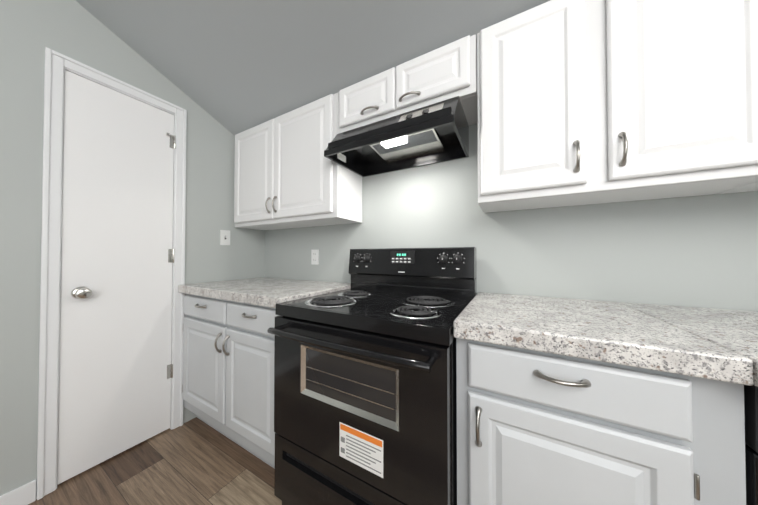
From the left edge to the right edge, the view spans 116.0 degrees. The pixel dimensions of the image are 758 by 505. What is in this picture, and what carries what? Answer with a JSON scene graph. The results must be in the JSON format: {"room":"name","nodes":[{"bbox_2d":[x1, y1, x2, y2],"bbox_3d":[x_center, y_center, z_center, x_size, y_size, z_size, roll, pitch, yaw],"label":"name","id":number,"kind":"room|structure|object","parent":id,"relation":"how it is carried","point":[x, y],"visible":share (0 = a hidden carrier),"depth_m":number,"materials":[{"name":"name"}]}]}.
{"room":"kitchen","nodes":[
{"label":"kitchen","id":0,"kind":"room"},
{"bbox_2d":[0,0,264,497],"bbox_3d":[-1.944,-0.236,0.587,0.100,2.750,3.600,0,-1,29],"label":"wall","id":1,"kind":"structure","parent":0,"point":[30,30],"depth_m":1.10,"materials":[{"name":"grey paint"}]},
{"bbox_2d":[0,479,35,504],"bbox_3d":[-2.154,1.085,0.076,0.012,0.095,2.334,0,-1,29],"label":"baseboard","id":2,"kind":"structure","parent":1,"relation":"attached to","point":[25,494],"depth_m":1.06,"materials":[{"name":"white paint"}]},
{"bbox_2d":[36,47,186,499],"bbox_3d":[-1.470,0.089,1.366,0.069,2.120,0.559,0,-1,29],"label":"door frame","id":3,"kind":"structure","parent":1,"relation":"attached to","point":[56,63],"depth_m":1.15,"materials":[{"name":"white paint"}]},
{"bbox_2d":[57,70,175,483],"bbox_3d":[-1.448,0.113,1.359,0.104,2.048,0.448,0,-1,29],"label":"door","id":4,"kind":"structure","parent":1,"relation":"in","point":[115,364],"depth_m":1.32,"materials":[{"name":"white paint"}]},
{"bbox_2d":[220,230,229,244],"bbox_3d":[-1.186,-0.115,1.832,0.016,0.116,0.072,0,-1,29],"label":"switch plate","id":5,"kind":"object","parent":1,"relation":"attached to","point":[224,237],"visible":1,"depth_m":1.83,"materials":[{"name":"white plastic"}]},
{"bbox_2d":[28,417,281,504],"bbox_3d":[-0.302,1.158,-0.286,3.800,0.060,3.700,0,-1,29],"label":"floor","id":6,"kind":"structure","parent":0,"point":[195,461],"depth_m":1.21,"materials":[{"name":"brown wood"}]},
{"bbox_2d":[182,294,279,468],"bbox_3d":[-0.742,0.710,1.589,1.012,0.883,0.653,0,-1,29],"label":"base cabinet","id":7,"kind":"object","parent":6,"relation":"on","point":[228,371],"visible":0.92,"depth_m":1.29,"materials":[{"name":"paint"}]},
{"bbox_2d":[178,277,350,307],"bbox_3d":[-0.738,0.240,1.603,1.014,0.052,0.638,0,-1,29],"label":"countertop","id":8,"kind":"structure","parent":7,"relation":"on","point":[267,292],"depth_m":1.39,"materials":[{"name":"stone"}]},
{"bbox_2d":[267,247,476,504],"bbox_3d":[0.008,0.558,1.108,0.758,1.173,0.716,0,-1,29],"label":"stove","id":9,"kind":"object","parent":6,"relation":"on","point":[365,408],"visible":1,"depth_m":0.86,"materials":[{"name":"black metal"}]},
{"bbox_2d":[456,338,745,504],"bbox_3d":[0.615,0.700,0.836,0.555,0.883,0.653,0,-1,29],"label":"base cabinet","id":10,"kind":"object","parent":6,"relation":"on","point":[538,428],"visible":0.88,"depth_m":0.57,"materials":[{"name":"paint"}]},
{"bbox_2d":[453,292,757,386],"bbox_3d":[0.881,0.228,0.692,1.168,0.052,0.660,0,-1,29],"label":"countertop","id":11,"kind":"structure","parent":10,"relation":"on","point":[714,344],"depth_m":0.62,"materials":[{"name":"stone"}]},
{"bbox_2d":[744,385,757,504],"bbox_3d":[1.129,0.697,0.556,0.600,0.881,0.630,0,-1,29],"label":"dishwasher","id":12,"kind":"object","parent":6,"relation":"on","point":[751,421],"visible":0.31,"depth_m":0.47,"materials":[{"name":"black metal"}]},
{"bbox_2d":[75,0,549,135],"bbox_3d":[-0.302,-1.217,-0.255,3.800,0.817,3.700,0,-1,29],"label":"ceiling","id":13,"kind":"structure","parent":0,"point":[234,67],"depth_m":1.21,"materials":[{"name":"paint"}]},
{"bbox_2d":[265,124,757,310],"bbox_3d":[0.571,-0.227,1.307,3.800,2.750,0.100,0,-1,29],"label":"wall","id":14,"kind":"structure","parent":0,"point":[696,251],"depth_m":1.10,"materials":[{"name":"grey paint"}]},
{"bbox_2d":[234,93,361,229],"bbox_3d":[-0.649,-0.574,1.741,1.043,0.743,0.326,0,-1,29],"label":"upper cabinet","id":15,"kind":"object","parent":14,"relation":"attached to","point":[288,174],"visible":0.96,"depth_m":1.56,"materials":[{"name":"white paint"}]},
{"bbox_2d":[311,250,318,264],"bbox_3d":[-0.496,0.035,1.833,0.072,0.116,0.008,0,-1,29],"label":"electrical outlet plate","id":16,"kind":"object","parent":14,"relation":"attached to","point":[314,257],"visible":1,"depth_m":1.83,"materials":[{"name":"white plastic"}]},
{"bbox_2d":[324,96,468,176],"bbox_3d":[0.096,-0.607,1.290,0.686,0.170,0.392,0,-1,29],"label":"range hood","id":17,"kind":"object","parent":14,"relation":"attached to","point":[437,132],"visible":1,"depth_m":1.24,"materials":[{"name":"black metal"}]},
{"bbox_2d":[338,34,476,133],"bbox_3d":[0.142,-0.823,1.306,0.758,0.258,0.326,0,-1,29],"label":"upper cabinet","id":18,"kind":"object","parent":14,"relation":"attached to","point":[445,72],"visible":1,"depth_m":1.15,"materials":[{"name":"white paint"}]},
{"bbox_2d":[477,0,757,212],"bbox_3d":[0.817,-0.585,0.928,0.778,0.743,0.326,0,-1,29],"label":"upper cabinet","id":19,"kind":"object","parent":14,"relation":"attached to","point":[583,102],"visible":1,"depth_m":0.80,"materials":[{"name":"white paint"}]},
{"bbox_2d":[716,181,757,193],"bbox_3d":[1.430,-0.590,0.588,0.616,0.743,0.326,0,-1,29],"label":"upper cabinet","id":20,"kind":"object","parent":14,"relation":"attached to","point":[752,186],"visible":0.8,"depth_m":0.81,"materials":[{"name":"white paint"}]}
]}

